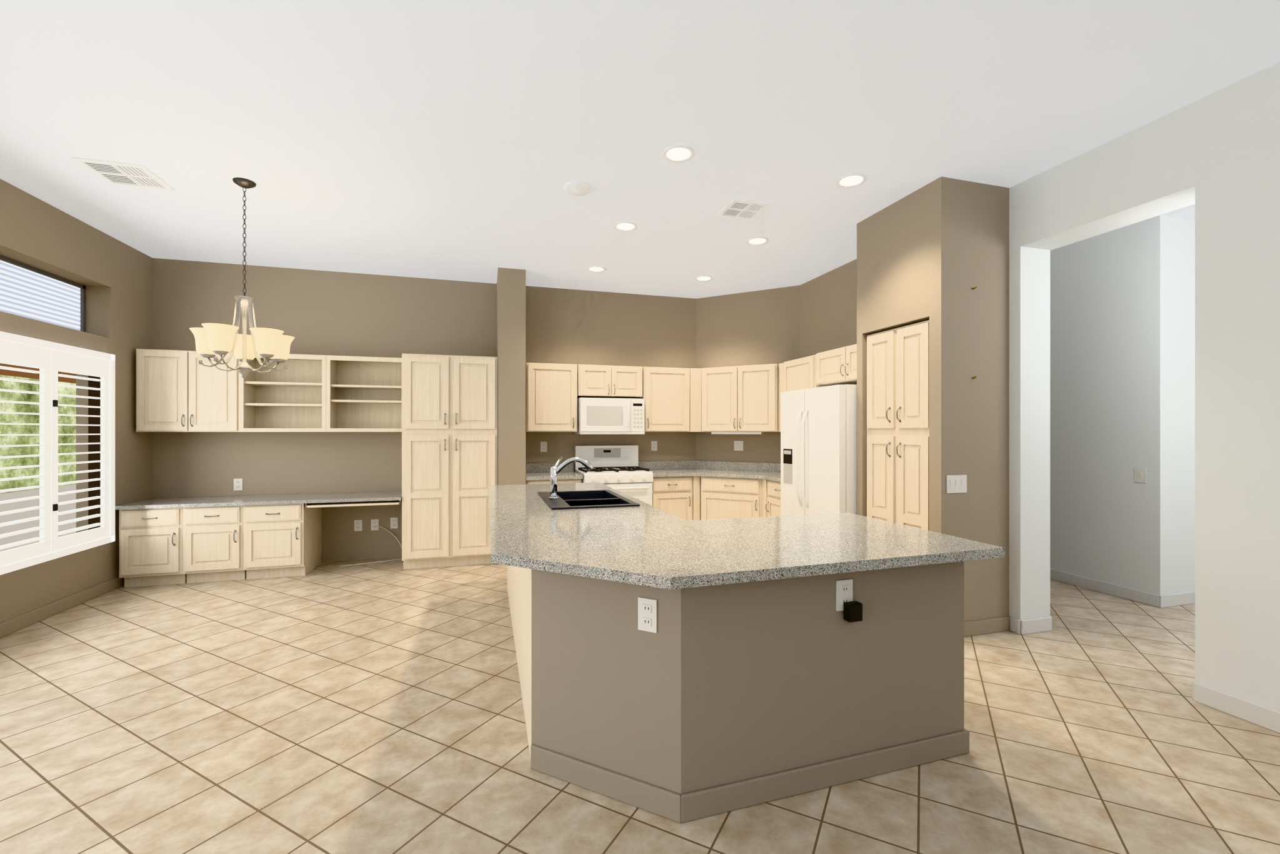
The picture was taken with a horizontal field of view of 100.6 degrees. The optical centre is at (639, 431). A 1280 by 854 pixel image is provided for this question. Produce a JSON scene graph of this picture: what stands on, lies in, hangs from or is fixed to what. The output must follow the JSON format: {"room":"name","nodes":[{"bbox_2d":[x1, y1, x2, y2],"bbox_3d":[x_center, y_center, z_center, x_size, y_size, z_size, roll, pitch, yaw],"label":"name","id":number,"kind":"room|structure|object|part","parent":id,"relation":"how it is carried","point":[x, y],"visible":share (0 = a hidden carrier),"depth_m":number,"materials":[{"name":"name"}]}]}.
{"room":"kitchen","nodes":[
{"label":"kitchen","id":0,"kind":"room"},
{"bbox_2d":[0,178,152,623],"bbox_3d":[-3.397,-0.155,0.221,0.200,3.050,10.200,0,0,-16],"label":"wall","id":1,"kind":"structure","parent":0,"point":[117,277],"depth_m":4.45,"materials":[{"name":"beige paint"}]},
{"bbox_2d":[0,255,85,331],"bbox_3d":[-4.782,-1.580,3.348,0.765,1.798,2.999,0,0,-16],"label":"transom window","id":2,"kind":"structure","parent":1,"relation":"in","point":[82,287],"depth_m":4.32,"materials":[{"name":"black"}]},
{"bbox_2d":[0,331,114,574],"bbox_3d":[-4.157,0.143,3.289,0.075,1.595,2.620,0,0,-16],"label":"window shutters","id":3,"kind":"object","parent":1,"relation":"attached to","point":[50,358],"depth_m":3.92,"materials":[{"name":"white wood"}]},
{"bbox_2d":[0,576,124,638],"bbox_3d":[-3.293,1.323,0.250,0.014,0.095,10.198,0,0,-16],"label":"baseboard","id":4,"kind":"structure","parent":1,"relation":"attached to","point":[8,627],"depth_m":3.98,"materials":[{"name":"beige wood"}]},
{"bbox_2d":[88,375,100,529],"bbox_3d":[-4.281,0.145,3.260,0.195,1.510,2.549,0,0,-16],"label":"window","id":5,"kind":"structure","parent":1,"relation":"in","point":[92,429],"depth_m":4.49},
{"bbox_3d":[-4.281,0.145,3.260,0.195,1.510,2.549,0,0,-16],"label":"frame","id":6,"kind":"part","parent":5,"relation":"part of","materials":[{"name":"brown"}]},
{"bbox_2d":[152,258,696,562],"bbox_3d":[-2.130,-0.155,6.004,5.860,3.050,0.200,0,0,-16],"label":"wall","id":7,"kind":"structure","parent":0,"point":[332,313],"depth_m":5.66,"materials":[{"name":"beige paint"}]},
{"bbox_2d":[136,348,238,431],"bbox_3d":[-4.255,-0.375,5.092,0.810,0.760,0.361,0,0,-16],"label":"upper cabinet","id":8,"kind":"object","parent":7,"relation":"attached to","point":[175,392],"visible":0.97,"depth_m":4.94,"materials":[{"name":"brown wood"}]},
{"bbox_2d":[233,478,242,490],"bbox_3d":[-4.040,0.534,5.340,0.075,0.118,0.008,0,0,-16],"label":"outlet","id":9,"kind":"object","parent":7,"relation":"attached to","point":[237,482],"visible":1,"depth_m":5.34,"materials":[{"name":"white plastic"}]},
{"bbox_2d":[238,353,326,431],"bbox_3d":[-3.515,-0.375,5.324,0.736,0.760,0.327,0,0,-16],"label":"shelf","id":10,"kind":"object","parent":7,"relation":"attached to","point":[293,399],"visible":0.68,"depth_m":5.41,"materials":[{"name":"brown wood"}]},
{"bbox_2d":[354,519,362,531],"bbox_3d":[-2.994,1.000,5.644,0.075,0.118,0.008,0,0,-16],"label":"outlet","id":11,"kind":"object","parent":7,"relation":"attached to","point":[358,524],"visible":1,"depth_m":5.64,"materials":[{"name":"white plastic"}]},
{"bbox_2d":[326,355,401,431],"bbox_3d":[-2.812,-0.375,5.529,0.725,0.760,0.327,0,0,-16],"label":"shelf","id":12,"kind":"object","parent":7,"relation":"attached to","point":[364,394],"visible":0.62,"depth_m":5.63,"materials":[{"name":"brown wood"}]},
{"bbox_2d":[370,518,378,530],"bbox_3d":[-2.840,1.000,5.689,0.075,0.118,0.008,0,0,-16],"label":"outlet","id":13,"kind":"object","parent":7,"relation":"attached to","point":[373,522],"visible":1,"depth_m":5.69,"materials":[{"name":"white plastic"}]},
{"bbox_2d":[340,525,401,566],"bbox_3d":[-2.815,1.186,5.589,0.595,0.359,0.186,0,0,-32],"label":"cable","id":14,"kind":"object","parent":13,"relation":"attached to","point":[375,525],"visible":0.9,"depth_m":5.59,"materials":[{"name":"white plastic"}]},
{"bbox_2d":[390,516,398,528],"bbox_3d":[-2.657,0.990,5.742,0.075,0.118,0.008,0,0,-16],"label":"outlet","id":15,"kind":"object","parent":7,"relation":"attached to","point":[394,520],"visible":1,"depth_m":5.74,"materials":[{"name":"white plastic"}]},
{"bbox_2d":[540,441,546,451],"bbox_3d":[-1.121,0.180,6.188,0.075,0.118,0.008,0,0,-16],"label":"kitchen outlet","id":16,"kind":"object","parent":7,"relation":"attached to","point":[543,444],"visible":1,"depth_m":6.19,"materials":[{"name":"white plastic"}]},
{"bbox_2d":[525,362,577,431],"bbox_3d":[-1.012,-0.375,6.034,0.562,0.760,0.361,0,0,-16],"label":"upper cabinet","id":17,"kind":"object","parent":7,"relation":"attached to","point":[551,389],"visible":0.98,"depth_m":5.90,"materials":[{"name":"brown wood"}]},
{"bbox_2d":[577,364,642,398],"bbox_3d":[-0.368,-0.580,6.221,0.755,0.350,0.361,0,0,-16],"label":"upper cabinet","id":18,"kind":"object","parent":7,"relation":"attached to","point":[593,380],"visible":0.99,"depth_m":6.08,"materials":[{"name":"brown wood"}]},
{"bbox_2d":[574,397,644,434],"bbox_3d":[-0.355,-0.172,6.174,0.747,0.407,0.458,0,0,-16],"label":"microwave","id":19,"kind":"object","parent":18,"relation":"attached to","point":[595,415],"visible":1,"depth_m":5.99,"materials":[{"name":"white plastic"}]},
{"bbox_2d":[651,441,656,450],"bbox_3d":[0.175,0.180,6.565,0.075,0.118,0.008,0,0,-16],"label":"kitchen outlet","id":20,"kind":"object","parent":7,"relation":"attached to","point":[654,444],"visible":1,"depth_m":6.56,"materials":[{"name":"white plastic"}]},
{"bbox_2d":[636,366,689,431],"bbox_3d":[0.284,-0.375,6.410,0.577,0.760,0.361,0,0,-16],"label":"upper cabinet","id":21,"kind":"object","parent":7,"relation":"attached to","point":[666,390],"visible":0.98,"depth_m":6.27,"materials":[{"name":"beige wood"}]},
{"bbox_2d":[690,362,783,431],"bbox_3d":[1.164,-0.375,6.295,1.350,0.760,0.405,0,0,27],"label":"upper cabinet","id":22,"kind":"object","parent":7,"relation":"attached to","point":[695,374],"visible":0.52,"depth_m":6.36,"materials":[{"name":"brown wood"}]},
{"bbox_2d":[496,267,525,564],"bbox_3d":[-1.409,-0.155,5.784,0.278,3.050,0.625,0,0,-16],"label":"wall","id":23,"kind":"structure","parent":0,"point":[510,282],"depth_m":5.48,"materials":[{"name":"beige paint"}]},
{"bbox_2d":[0,0,1279,298],"bbox_3d":[1.473,-1.740,1.740,10.800,0.120,10.800,0,0,-16],"label":"ceiling","id":24,"kind":"structure","parent":0,"point":[437,139],"depth_m":2.81,"materials":[{"name":"grey paint"}]},
{"bbox_2d":[71,156,174,191],"bbox_3d":[-3.357,-1.675,3.471,0.360,0.010,0.360,0,0,-16],"label":"ceiling vent","id":25,"kind":"object","parent":24,"relation":"in","point":[115,173],"visible":1,"depth_m":3.46,"materials":[{"name":"grey metal"}]},
{"bbox_2d":[189,177,294,379],"bbox_3d":[-2.680,-1.015,3.572,0.563,1.330,0.575,0,0,-16],"label":"chandelier","id":26,"kind":"object","parent":24,"relation":"hanging from","point":[214,339],"visible":1,"depth_m":3.52,"materials":[{"name":"beige glass"}]},
{"bbox_3d":[-2.683,-0.627,3.571,0.472,0.555,0.488,0,0,-16],"label":"frame","id":27,"kind":"part","parent":26,"relation":"part of","materials":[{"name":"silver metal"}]},
{"bbox_3d":[-2.664,-1.287,3.579,0.130,0.785,0.130,0,0,-16],"label":"chain","id":28,"kind":"part","parent":26,"relation":"part of","materials":[{"name":"grey metal"}]},
{"bbox_2d":[563,180,592,196],"bbox_3d":[-0.426,-1.661,3.661,0.196,0.038,0.196,0,0,-16],"label":"smoke detector","id":29,"kind":"object","parent":24,"relation":"attached to","point":[577,188],"visible":1,"depth_m":3.62,"materials":[{"name":"grey plastic"}]},
{"bbox_2d":[586,265,606,271],"bbox_3d":[-0.450,-1.676,5.492,0.196,0.008,0.196,0,0,-16],"label":"recessed light","id":30,"kind":"object","parent":24,"relation":"in","point":[594,268],"visible":1,"depth_m":5.49,"materials":[{"name":"grey glass"}]},
{"bbox_2d":[613,221,637,231],"bbox_3d":[-0.118,-1.676,4.350,0.196,0.008,0.196,0,0,-16],"label":"recessed light","id":31,"kind":"object","parent":24,"relation":"in","point":[623,225],"visible":1,"depth_m":4.34,"materials":[{"name":"grey glass"}]},
{"bbox_2d":[662,145,694,162],"bbox_3d":[0.233,-1.676,3.213,0.196,0.008,0.196,0,0,-16],"label":"recessed light","id":32,"kind":"object","parent":24,"relation":"in","point":[675,153],"visible":1,"depth_m":3.21,"materials":[{"name":"grey glass"}]},
{"bbox_2d":[695,275,713,281],"bbox_3d":[0.702,-1.676,5.827,0.196,0.008,0.196,0,0,-16],"label":"recessed light","id":33,"kind":"object","parent":24,"relation":"in","point":[701,278],"visible":1,"depth_m":5.83,"materials":[{"name":"grey glass"}]},
{"bbox_2d":[716,198,771,220],"bbox_3d":[0.782,-1.675,4.020,0.305,0.010,0.305,0,0,-16],"label":"ceiling vent","id":34,"kind":"object","parent":24,"relation":"in","point":[737,208],"visible":1,"depth_m":4.00,"materials":[{"name":"grey metal"}]},
{"bbox_2d":[746,236,768,244],"bbox_3d":[1.034,-1.676,4.684,0.196,0.008,0.196,0,0,-16],"label":"recessed light","id":35,"kind":"object","parent":24,"relation":"in","point":[755,240],"visible":1,"depth_m":4.68,"materials":[{"name":"grey glass"}]},
{"bbox_2d":[835,173,866,188],"bbox_3d":[1.414,-1.676,3.556,0.196,0.008,0.196,0,0,-16],"label":"recessed light","id":36,"kind":"object","parent":24,"relation":"in","point":[854,179],"visible":1,"depth_m":3.55,"materials":[{"name":"grey glass"}]},
{"bbox_2d":[0,557,1279,853],"bbox_3d":[0.465,1.430,1.447,12.900,0.120,10.800,0,0,-16],"label":"floor","id":37,"kind":"structure","parent":0,"point":[375,707],"depth_m":2.32,"materials":[{"name":"tile"}]},
{"bbox_2d":[119,507,186,587],"bbox_3d":[-4.368,1.022,4.918,0.455,0.695,0.632,0,0,-16],"label":"base cabinet","id":38,"kind":"object","parent":37,"relation":"on","point":[150,540],"visible":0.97,"depth_m":4.66,"materials":[{"name":"brown wood"}]},
{"bbox_2d":[115,490,401,509],"bbox_3d":[-3.527,0.679,5.167,2.302,0.072,0.622,0,0,-16],"label":"countertop","id":39,"kind":"structure","parent":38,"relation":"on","point":[386,497],"depth_m":5.08,"materials":[{"name":"stone"}]},
{"bbox_2d":[305,499,401,507],"bbox_3d":[-2.805,0.694,5.308,0.825,0.042,0.460,0,0,-16],"label":"keyboard tray","id":40,"kind":"object","parent":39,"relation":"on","point":[333,502],"depth_m":5.09,"materials":[{"name":"brown wood"}]},
{"bbox_2d":[182,505,246,583],"bbox_3d":[-3.928,1.022,5.046,0.458,0.695,0.632,0,0,-16],"label":"base cabinet","id":41,"kind":"object","parent":37,"relation":"on","point":[212,536],"visible":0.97,"depth_m":4.79,"materials":[{"name":"brown wood"}]},
{"bbox_2d":[243,503,321,579],"bbox_3d":[-3.471,1.022,5.178,0.489,0.695,0.632,0,0,-16],"label":"base cabinet","id":42,"kind":"object","parent":37,"relation":"on","point":[283,540],"visible":1,"depth_m":4.94,"materials":[{"name":"brown wood"}]},
{"bbox_2d":[401,353,497,569],"bbox_3d":[-1.978,0.302,5.602,0.908,2.135,0.651,0,0,-16],"label":"pantry cabinet","id":43,"kind":"object","parent":37,"relation":"on","point":[449,402],"visible":0.97,"depth_m":5.33,"materials":[{"name":"beige wood"}]},
{"bbox_2d":[525,478,581,484],"bbox_3d":[-0.985,0.940,5.901,0.590,0.860,0.632,0,0,-16],"label":"base unit","id":44,"kind":"object","parent":37,"relation":"on","point":[572,480],"visible":0.02,"depth_m":5.63,"materials":[{"name":"brown wood"}]},
{"bbox_2d":[574,445,653,505],"bbox_3d":[-0.309,0.770,6.039,0.760,1.200,0.726,0,0,-16],"label":"range","id":45,"kind":"object","parent":37,"relation":"on","point":[616,467],"visible":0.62,"depth_m":5.87,"materials":[{"name":"white metal"}]},
{"bbox_2d":[652,476,692,520],"bbox_3d":[0.289,0.940,6.271,0.505,0.860,0.632,0,0,-16],"label":"base unit","id":46,"kind":"object","parent":37,"relation":"on","point":[672,495],"visible":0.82,"depth_m":6.01,"materials":[{"name":"brown wood"}]},
{"bbox_2d":[700,476,761,519],"bbox_3d":[1.128,0.940,6.133,0.700,0.860,0.632,0,0,29],"label":"base unit","id":47,"kind":"object","parent":37,"relation":"on","point":[721,497],"visible":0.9,"depth_m":5.89,"materials":[{"name":"brown wood"}]},
{"bbox_2d":[692,475,768,519],"bbox_3d":[1.054,0.890,6.018,1.108,0.760,0.338,0,0,29],"label":"filler panel","id":48,"kind":"object","parent":47,"relation":"attached to","point":[696,479],"visible":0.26,"depth_m":6.08,"materials":[{"name":"brown wood"}]},
{"bbox_2d":[488,456,1004,823],"bbox_3d":[0.082,0.773,3.368,1.996,1.193,3.198,0,0,-16],"label":"kitchen island","id":49,"kind":"object","parent":37,"relation":"on","point":[750,687],"visible":1,"depth_m":2.06,"materials":[{"name":"beige"}]},
{"bbox_2d":[548,456,593,499],"bbox_3d":[-0.485,0.317,3.697,0.308,0.281,0.159,0,0,-16],"label":"faucet","id":50,"kind":"object","parent":49,"relation":"on","point":[554,470],"depth_m":3.61,"materials":[{"name":"silver metal"}]},
{"bbox_2d":[538,489,639,509],"bbox_3d":[-0.387,0.562,3.678,0.550,0.208,0.880,0,0,-16],"label":"sink","id":51,"kind":"object","parent":49,"relation":"in","point":[564,500],"depth_m":3.61,"materials":[{"name":"black metal"}]},
{"bbox_2d":[638,596,656,633],"bbox_3d":[0.026,0.665,1.925,0.075,0.118,0.008,0,0,27],"label":"island outlet","id":52,"kind":"object","parent":49,"relation":"attached to","point":[647,607],"visible":1,"depth_m":1.92,"materials":[{"name":"white plastic"}]},
{"bbox_3d":[0.435,1.323,2.365,1.805,0.095,0.820,0,0,-16],"label":"baseboard","id":53,"kind":"part","parent":49,"relation":"part of","materials":[{"name":"beige wood"}]},
{"bbox_2d":[836,578,852,611],"bbox_3d":[0.800,0.640,2.077,0.075,0.118,0.008,0,0,-18],"label":"island outlet","id":54,"kind":"object","parent":49,"relation":"attached to","point":[844,587],"visible":0.96,"depth_m":2.07,"materials":[{"name":"white plastic"}]},
{"bbox_2d":[843,600,862,622],"bbox_3d":[0.828,0.700,2.064,0.065,0.070,0.040,0,0,-16],"label":"plug","id":55,"kind":"object","parent":54,"relation":"attached to","point":[852,610],"visible":1,"depth_m":2.05,"materials":[{"name":"black plastic"}]},
{"bbox_2d":[765,480,780,516],"bbox_3d":[1.684,0.940,5.498,0.632,0.860,0.500,0,0,-16],"label":"base unit","id":56,"kind":"object","parent":37,"relation":"on","point":[773,504],"visible":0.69,"depth_m":5.52,"materials":[{"name":"brown wood"}]},
{"bbox_2d":[525,460,780,481],"bbox_3d":[0.349,0.439,5.734,3.062,0.138,1.697,0,0,-16],"label":"countertop","id":57,"kind":"structure","parent":56,"relation":"on","point":[765,470],"depth_m":6.23,"materials":[{"name":"stone"}]},
{"bbox_2d":[780,384,856,515],"bbox_3d":[1.797,0.495,4.792,0.792,1.750,0.890,0,0,-16],"label":"refrigerator","id":58,"kind":"object","parent":37,"relation":"on","point":[819,425],"visible":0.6,"depth_m":4.54,"materials":[{"name":"white metal"}]},
{"bbox_2d":[866,320,929,530],"bbox_3d":[2.136,0.302,3.996,0.593,2.135,0.657,0,0,-16],"label":"pantry","id":59,"kind":"object","parent":37,"relation":"on","point":[898,359],"visible":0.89,"depth_m":3.89,"materials":[{"name":"beige wood"}]},
{"bbox_2d":[696,285,799,463],"bbox_3d":[1.344,-0.155,6.540,1.110,3.050,1.110,0,0,-16],"label":"wall","id":60,"kind":"structure","parent":0,"point":[761,327],"depth_m":6.41,"materials":[{"name":"beige paint"}]},
{"bbox_2d":[733,440,743,450],"bbox_3d":[1.197,0.175,6.452,0.115,0.118,0.009,0,0,29],"label":"kitchen outlet","id":61,"kind":"object","parent":60,"relation":"attached to","point":[738,445],"visible":1,"depth_m":6.45,"materials":[{"name":"white plastic"}]},
{"bbox_2d":[701,363,777,434],"bbox_3d":[1.193,-0.361,6.252,0.900,0.787,0.361,0,0,29],"label":"upper cabinet","id":62,"kind":"object","parent":60,"relation":"attached to","point":[739,398],"depth_m":6.11,"materials":[{"name":"beige wood"}]},
{"bbox_3d":[1.130,0.019,6.199,0.600,0.026,0.080,0,0,29],"label":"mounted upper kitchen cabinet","id":63,"kind":"part","parent":62,"relation":"part of","materials":[{"name":"beige wood"}]},
{"bbox_2d":[856,176,1009,621],"bbox_3d":[2.152,-0.155,3.983,0.585,3.050,0.830,0,0,-16],"label":"wall","id":64,"kind":"structure","parent":0,"point":[920,257],"depth_m":3.61,"materials":[{"name":"beige paint"}]},
{"bbox_2d":[946,474,966,493],"bbox_3d":[2.108,0.350,3.533,0.165,0.118,0.009,0,0,-16],"label":"light switch","id":65,"kind":"object","parent":64,"relation":"attached to","point":[955,484],"visible":1,"depth_m":3.53,"materials":[{"name":"white plastic"}]},
{"bbox_2d":[972,286,976,378],"bbox_3d":[2.248,-0.664,3.564,0.012,0.619,0.027,0,0,-16],"label":"hangers","id":66,"kind":"object","parent":64,"relation":"attached to","point":[975,287],"visible":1,"depth_m":3.56,"materials":[{"name":"gold metal"}]},
{"bbox_2d":[964,616,1009,636],"bbox_3d":[2.263,1.323,3.576,0.599,0.095,0.014,0,0,-16],"label":"baseboard","id":67,"kind":"structure","parent":64,"relation":"attached to","point":[998,624],"depth_m":3.59,"materials":[{"name":"beige"}]},
{"bbox_2d":[800,61,1279,711],"bbox_3d":[3.265,-0.155,1.683,0.270,3.050,9.290,0,0,-16],"label":"wall","id":68,"kind":"structure","parent":0,"point":[1219,152],"depth_m":2.65,"materials":[{"name":"white paint"}]},
{"bbox_2d":[783,354,829,391],"bbox_3d":[1.792,-0.380,5.613,0.361,0.770,0.590,0,0,-16],"label":"upper cabinet","id":69,"kind":"object","parent":68,"relation":"attached to","point":[799,374],"visible":0.15,"depth_m":5.53,"materials":[{"name":"brown wood"}]},
{"bbox_2d":[816,343,856,385],"bbox_3d":[2.008,-0.618,4.868,0.361,0.315,0.932,0,0,-16],"label":"upper cabinet","id":70,"kind":"object","parent":68,"relation":"attached to","point":[839,365],"visible":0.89,"depth_m":4.96,"materials":[{"name":"brown wood"}]},
{"bbox_2d":[1010,616,1019,633],"bbox_3d":[2.555,1.323,3.619,0.014,0.095,0.065,0,0,-16],"label":"baseboard","id":71,"kind":"structure","parent":68,"relation":"attached to","point":[1014,623],"depth_m":3.61,"materials":[{"name":"white wood"}]},
{"bbox_2d":[1020,616,1051,634],"bbox_3d":[2.702,1.323,3.621,0.270,0.095,0.014,0,0,-16],"label":"baseboard","id":72,"kind":"structure","parent":68,"relation":"attached to","point":[1040,624],"depth_m":3.61,"materials":[{"name":"white wood"}]},
{"bbox_2d":[1191,680,1194,699],"bbox_3d":[2.955,1.323,2.751,0.270,0.095,0.014,0,0,-16],"label":"baseboard","id":73,"kind":"structure","parent":68,"relation":"attached to","point":[1194,680],"depth_m":2.71,"materials":[{"name":"white wood"}]},
{"bbox_2d":[1193,681,1279,733],"bbox_3d":[3.623,1.323,-0.057,0.014,0.095,5.750,0,0,-16],"label":"baseboard","id":74,"kind":"structure","parent":68,"relation":"attached to","point":[1265,717],"depth_m":2.54,"materials":[{"name":"white"}]},
{"bbox_2d":[1050,215,1194,595],"bbox_3d":[4.532,-0.155,6.159,2.060,3.050,3.620,0,0,-16],"label":"wall","id":75,"kind":"structure","parent":0,"point":[1122,299],"depth_m":4.36,"materials":[{"name":"white paint"}]},
{"bbox_2d":[1050,568,1159,607],"bbox_3d":[3.564,1.323,5.772,0.014,0.095,3.418,0,0,-16],"label":"baseboard","id":76,"kind":"structure","parent":75,"relation":"attached to","point":[1133,594],"depth_m":4.47,"materials":[{"name":"white"}]},
{"bbox_2d":[1134,467,1146,482],"bbox_3d":[4.006,0.350,4.257,0.009,0.118,0.075,0,0,-16],"label":"switch","id":77,"kind":"object","parent":75,"relation":"attached to","point":[1140,473],"visible":1,"depth_m":4.25,"materials":[{"name":"white plastic"}]},
{"bbox_2d":[1159,591,1194,608],"bbox_3d":[5.032,1.323,4.412,2.074,0.095,0.014,0,0,-16],"label":"baseboard","id":78,"kind":"structure","parent":75,"relation":"attached to","point":[1165,600],"depth_m":4.17,"materials":[{"name":"white wood"}]},
{"label":"outside","id":79,"kind":"structure","parent":0,"visible":0},
{"bbox_2d":[0,260,79,551],"bbox_3d":[-7.567,-2.080,5.883,0.050,7.100,21.000,0,0,-16],"label":"window","id":80,"kind":"structure","parent":79,"point":[24,292],"depth_m":6.80,"materials":[{"name":"glass"}]}
]}

